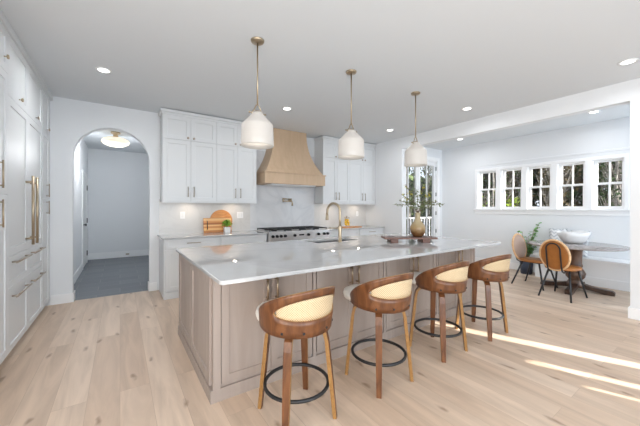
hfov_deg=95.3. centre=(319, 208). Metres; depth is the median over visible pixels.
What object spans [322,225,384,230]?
countertop
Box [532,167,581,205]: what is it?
tree
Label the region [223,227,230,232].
pot
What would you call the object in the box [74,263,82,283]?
baseboard
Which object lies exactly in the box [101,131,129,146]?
flush ceiling light
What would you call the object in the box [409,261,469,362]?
bar stool
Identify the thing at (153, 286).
baseboard
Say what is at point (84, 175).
door
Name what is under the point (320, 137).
crown molding
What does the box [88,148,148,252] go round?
wall
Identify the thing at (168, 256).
base cabinet
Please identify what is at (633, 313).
baseboard
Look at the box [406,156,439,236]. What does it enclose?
door
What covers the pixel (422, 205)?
branches
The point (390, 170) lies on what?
wall
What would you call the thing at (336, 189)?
upper cabinet
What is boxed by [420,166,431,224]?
tree
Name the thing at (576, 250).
dining table
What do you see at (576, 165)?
tree
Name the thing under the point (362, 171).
upper cabinet
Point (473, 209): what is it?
window sill
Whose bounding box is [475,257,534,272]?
baseboard
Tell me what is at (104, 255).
baseboard
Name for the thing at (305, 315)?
bar stool
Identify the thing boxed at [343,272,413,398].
bar stool
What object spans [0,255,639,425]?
floor
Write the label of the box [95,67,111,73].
recessed light
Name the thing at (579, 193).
woodland
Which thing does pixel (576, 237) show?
serving bowl
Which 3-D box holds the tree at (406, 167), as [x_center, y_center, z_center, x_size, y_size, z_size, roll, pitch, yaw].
[3.657,-2.268,12.407,1.618,8.251,1.735,0,0,-34]
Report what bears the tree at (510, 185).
on the ground
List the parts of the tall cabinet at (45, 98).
door, door, door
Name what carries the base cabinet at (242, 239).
on the floor
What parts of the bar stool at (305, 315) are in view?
leg, leg, leg, cane panel, leg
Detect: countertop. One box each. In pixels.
[157,230,267,239]
[176,233,500,284]
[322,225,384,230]
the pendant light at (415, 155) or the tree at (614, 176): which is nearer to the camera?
the pendant light at (415, 155)
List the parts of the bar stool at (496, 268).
leg, leg, leg, cane panel, leg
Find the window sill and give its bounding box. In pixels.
[473,209,629,210]
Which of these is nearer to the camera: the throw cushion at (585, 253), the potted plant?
the throw cushion at (585, 253)
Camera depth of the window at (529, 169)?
6.17 m
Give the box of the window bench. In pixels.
[533,252,629,291]
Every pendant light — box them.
[241,36,273,148]
[338,69,364,159]
[404,91,426,166]
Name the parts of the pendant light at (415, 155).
rod, lamp shade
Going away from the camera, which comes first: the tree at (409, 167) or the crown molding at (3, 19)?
the crown molding at (3, 19)
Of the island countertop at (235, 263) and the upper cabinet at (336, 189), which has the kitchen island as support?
the island countertop at (235, 263)
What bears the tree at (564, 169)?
on the ground
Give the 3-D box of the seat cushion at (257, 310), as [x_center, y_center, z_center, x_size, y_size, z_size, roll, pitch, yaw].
[-0.209,0.690,1.954,0.418,0.076,0.510,0,0,-36]
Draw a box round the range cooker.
[255,226,329,241]
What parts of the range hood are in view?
band moulding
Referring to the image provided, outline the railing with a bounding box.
[406,217,431,235]
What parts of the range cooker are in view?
control panel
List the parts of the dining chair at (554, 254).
leg, panel, frame, leg, seat, leg, leg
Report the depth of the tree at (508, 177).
10.76 m
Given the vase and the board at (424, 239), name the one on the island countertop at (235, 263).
the board at (424, 239)
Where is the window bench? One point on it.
(610, 273)
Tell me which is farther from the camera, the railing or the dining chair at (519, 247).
the railing
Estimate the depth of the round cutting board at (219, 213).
5.37 m
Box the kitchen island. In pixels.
[178,248,474,404]
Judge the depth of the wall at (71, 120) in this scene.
4.75 m
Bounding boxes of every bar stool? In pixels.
[256,286,336,425]
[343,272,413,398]
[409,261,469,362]
[455,254,511,341]
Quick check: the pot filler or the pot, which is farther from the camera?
the pot filler
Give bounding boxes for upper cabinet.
[160,114,216,202]
[217,122,255,202]
[315,139,349,203]
[350,146,374,204]
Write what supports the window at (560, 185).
in the wall at (459, 219)
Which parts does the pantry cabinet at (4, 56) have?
handle, handle, door, door, door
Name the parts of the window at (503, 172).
sash, sash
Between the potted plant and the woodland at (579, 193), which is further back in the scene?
the woodland at (579, 193)
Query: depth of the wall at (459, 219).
6.33 m
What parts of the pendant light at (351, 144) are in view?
rod, lamp shade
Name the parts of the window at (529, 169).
sash, sash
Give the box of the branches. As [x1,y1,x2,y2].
[392,184,444,212]
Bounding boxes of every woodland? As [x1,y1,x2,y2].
[406,171,431,233]
[482,161,621,206]
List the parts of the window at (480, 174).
sash, sash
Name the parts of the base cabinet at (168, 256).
door, drawer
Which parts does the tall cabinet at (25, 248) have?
door, drawer, drawer, door, handle, handle, handle, door, handle, drawer, drawer, door, handle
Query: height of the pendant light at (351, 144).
0.990 m
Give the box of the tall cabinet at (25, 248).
[8,33,45,353]
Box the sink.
[313,240,349,242]
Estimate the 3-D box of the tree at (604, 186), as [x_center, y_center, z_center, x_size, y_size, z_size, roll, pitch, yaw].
[9.570,-2.428,9.215,1.769,8.573,2.026,0,0,-34]
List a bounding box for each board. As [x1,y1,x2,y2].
[203,218,231,232]
[210,210,231,222]
[381,236,437,242]
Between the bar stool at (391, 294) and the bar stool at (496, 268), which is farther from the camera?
the bar stool at (496, 268)
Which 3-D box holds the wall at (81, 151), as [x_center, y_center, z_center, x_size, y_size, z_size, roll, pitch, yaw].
[-4.947,-0.110,5.908,0.100,2.920,4.100,0,0,-34]
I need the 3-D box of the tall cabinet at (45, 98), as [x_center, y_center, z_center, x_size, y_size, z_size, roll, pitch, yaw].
[-3.836,-0.100,3.651,0.701,2.900,0.600,0,0,-34]
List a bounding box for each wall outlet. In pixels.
[180,212,184,218]
[237,212,242,217]
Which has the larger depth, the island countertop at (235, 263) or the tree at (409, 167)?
the tree at (409, 167)
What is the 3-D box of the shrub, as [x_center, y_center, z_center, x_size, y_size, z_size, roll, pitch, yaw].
[5.540,0.710,8.471,0.731,2.287,0.941,0,0,-34]
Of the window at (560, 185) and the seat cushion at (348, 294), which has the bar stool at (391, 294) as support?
the seat cushion at (348, 294)
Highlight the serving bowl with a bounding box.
[556,230,591,243]
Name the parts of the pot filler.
swing arm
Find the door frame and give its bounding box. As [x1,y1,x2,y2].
[424,147,441,236]
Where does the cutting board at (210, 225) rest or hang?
on the countertop at (251, 232)
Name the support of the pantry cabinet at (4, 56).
on the floor
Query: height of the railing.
1.060 m
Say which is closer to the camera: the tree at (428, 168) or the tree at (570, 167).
the tree at (570, 167)
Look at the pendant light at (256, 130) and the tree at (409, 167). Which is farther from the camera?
the tree at (409, 167)
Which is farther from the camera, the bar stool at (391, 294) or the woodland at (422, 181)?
the woodland at (422, 181)
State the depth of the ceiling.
3.00 m
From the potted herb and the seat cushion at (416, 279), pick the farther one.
the potted herb
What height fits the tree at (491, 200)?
9.265 m
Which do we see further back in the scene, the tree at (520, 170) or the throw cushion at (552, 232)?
the tree at (520, 170)
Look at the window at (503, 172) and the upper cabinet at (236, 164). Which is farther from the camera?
the window at (503, 172)
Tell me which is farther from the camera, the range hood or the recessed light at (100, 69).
the range hood
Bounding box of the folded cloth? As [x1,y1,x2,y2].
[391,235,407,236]
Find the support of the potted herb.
on the countertop at (251, 232)
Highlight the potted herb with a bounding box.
[222,220,232,232]
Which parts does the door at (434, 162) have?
casing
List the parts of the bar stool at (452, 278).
leg, leg, leg, cane panel, leg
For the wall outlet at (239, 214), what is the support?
attached to the wall at (71, 120)
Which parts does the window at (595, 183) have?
sash, sash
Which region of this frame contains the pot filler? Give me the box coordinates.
[282,198,292,205]
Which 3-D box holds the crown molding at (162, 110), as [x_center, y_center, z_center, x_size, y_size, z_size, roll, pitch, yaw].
[-1.899,-1.515,5.097,1.600,0.080,0.360,0,0,-34]
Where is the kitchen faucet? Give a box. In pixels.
[325,202,341,241]
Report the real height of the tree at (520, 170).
6.584 m
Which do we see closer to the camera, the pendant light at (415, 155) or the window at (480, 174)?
the pendant light at (415, 155)
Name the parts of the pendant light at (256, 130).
rod, lamp shade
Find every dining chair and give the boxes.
[511,233,557,290]
[538,239,587,302]
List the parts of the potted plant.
pot, stem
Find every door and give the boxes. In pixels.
[82,170,87,267]
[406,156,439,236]
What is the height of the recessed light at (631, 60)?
0.007 m
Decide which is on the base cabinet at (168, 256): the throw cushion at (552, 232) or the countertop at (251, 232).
the countertop at (251, 232)
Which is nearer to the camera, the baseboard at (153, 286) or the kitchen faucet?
the kitchen faucet
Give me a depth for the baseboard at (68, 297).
4.12 m
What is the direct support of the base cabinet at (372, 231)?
on the floor
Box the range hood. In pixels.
[256,128,325,187]
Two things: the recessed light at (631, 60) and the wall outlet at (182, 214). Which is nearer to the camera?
the recessed light at (631, 60)
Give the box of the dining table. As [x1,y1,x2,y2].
[528,240,629,296]
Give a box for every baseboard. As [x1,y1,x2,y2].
[50,293,72,304]
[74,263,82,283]
[88,249,148,259]
[150,282,156,290]
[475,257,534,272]
[628,306,639,320]
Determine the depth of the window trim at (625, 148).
5.80 m
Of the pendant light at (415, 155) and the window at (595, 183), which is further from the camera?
the window at (595, 183)
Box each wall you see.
[46,96,365,305]
[74,139,87,273]
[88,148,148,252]
[366,78,639,308]
[442,117,629,264]
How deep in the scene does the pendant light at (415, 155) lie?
3.88 m
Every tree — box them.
[406,167,422,233]
[406,167,429,221]
[413,166,431,235]
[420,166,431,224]
[482,172,519,206]
[484,171,520,205]
[494,170,533,206]
[507,170,537,206]
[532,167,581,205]
[534,165,582,205]
[536,165,582,205]
[548,165,582,205]
[578,161,621,205]
[579,161,621,205]
[598,161,621,205]
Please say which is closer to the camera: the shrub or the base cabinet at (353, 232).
the base cabinet at (353, 232)
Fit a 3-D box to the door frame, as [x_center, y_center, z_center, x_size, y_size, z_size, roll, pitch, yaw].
[2.484,-0.110,7.431,1.900,2.920,0.150,0,0,-34]
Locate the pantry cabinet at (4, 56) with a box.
[0,21,9,364]
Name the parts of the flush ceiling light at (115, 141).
lamp shade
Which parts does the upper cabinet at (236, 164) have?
door, door, door, door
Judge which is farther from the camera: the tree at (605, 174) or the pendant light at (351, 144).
the tree at (605, 174)
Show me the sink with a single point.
(332, 240)
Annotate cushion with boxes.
[256,299,275,320]
[343,284,370,300]
[412,272,435,284]
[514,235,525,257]
[549,228,566,239]
[571,230,589,256]
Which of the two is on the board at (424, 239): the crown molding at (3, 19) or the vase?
the vase
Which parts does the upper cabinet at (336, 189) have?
door, door, door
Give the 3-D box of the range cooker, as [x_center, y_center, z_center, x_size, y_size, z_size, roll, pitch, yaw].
[-0.529,0.867,5.798,1.320,0.966,0.766,0,0,-34]
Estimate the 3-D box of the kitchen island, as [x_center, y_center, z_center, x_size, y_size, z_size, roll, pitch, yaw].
[0.309,0.905,3.533,3.481,0.890,1.417,0,0,-34]
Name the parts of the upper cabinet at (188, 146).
door, door, door, door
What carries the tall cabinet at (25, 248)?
on the floor
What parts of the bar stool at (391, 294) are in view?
leg, leg, cane panel, leg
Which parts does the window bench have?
bench seat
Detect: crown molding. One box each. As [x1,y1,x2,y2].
[0,8,52,100]
[158,108,241,125]
[314,136,375,147]
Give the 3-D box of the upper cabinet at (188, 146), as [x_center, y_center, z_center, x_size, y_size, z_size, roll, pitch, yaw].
[-2.195,-0.815,4.894,0.823,1.450,0.374,0,0,-34]
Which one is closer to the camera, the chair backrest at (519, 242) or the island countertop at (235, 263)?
the island countertop at (235, 263)
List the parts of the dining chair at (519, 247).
leg, frame, leg, seat, leg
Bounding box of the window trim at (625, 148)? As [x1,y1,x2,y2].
[475,147,629,166]
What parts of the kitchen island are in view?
panel, panel, door, handle, handle, door, door, handle, door, door, door, door, door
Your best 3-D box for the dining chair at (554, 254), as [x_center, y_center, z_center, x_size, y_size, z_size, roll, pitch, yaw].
[3.678,0.905,4.440,0.585,0.898,0.434,0,0,-28]
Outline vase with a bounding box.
[410,212,425,236]
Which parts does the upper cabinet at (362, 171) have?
door, door, door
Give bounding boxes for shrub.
[505,196,518,206]
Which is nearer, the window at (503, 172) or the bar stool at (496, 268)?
the bar stool at (496, 268)
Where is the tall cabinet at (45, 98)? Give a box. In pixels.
[42,87,49,309]
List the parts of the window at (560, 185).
sash, sash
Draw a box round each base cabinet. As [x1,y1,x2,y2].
[159,237,219,299]
[220,234,266,244]
[329,229,358,237]
[359,228,383,235]
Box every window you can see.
[475,153,629,215]
[478,170,495,208]
[501,168,520,208]
[527,165,550,208]
[557,161,584,208]
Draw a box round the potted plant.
[517,222,541,274]
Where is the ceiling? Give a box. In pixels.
[0,0,639,153]
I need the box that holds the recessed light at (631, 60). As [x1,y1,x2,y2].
[618,58,638,65]
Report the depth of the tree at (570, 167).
8.12 m

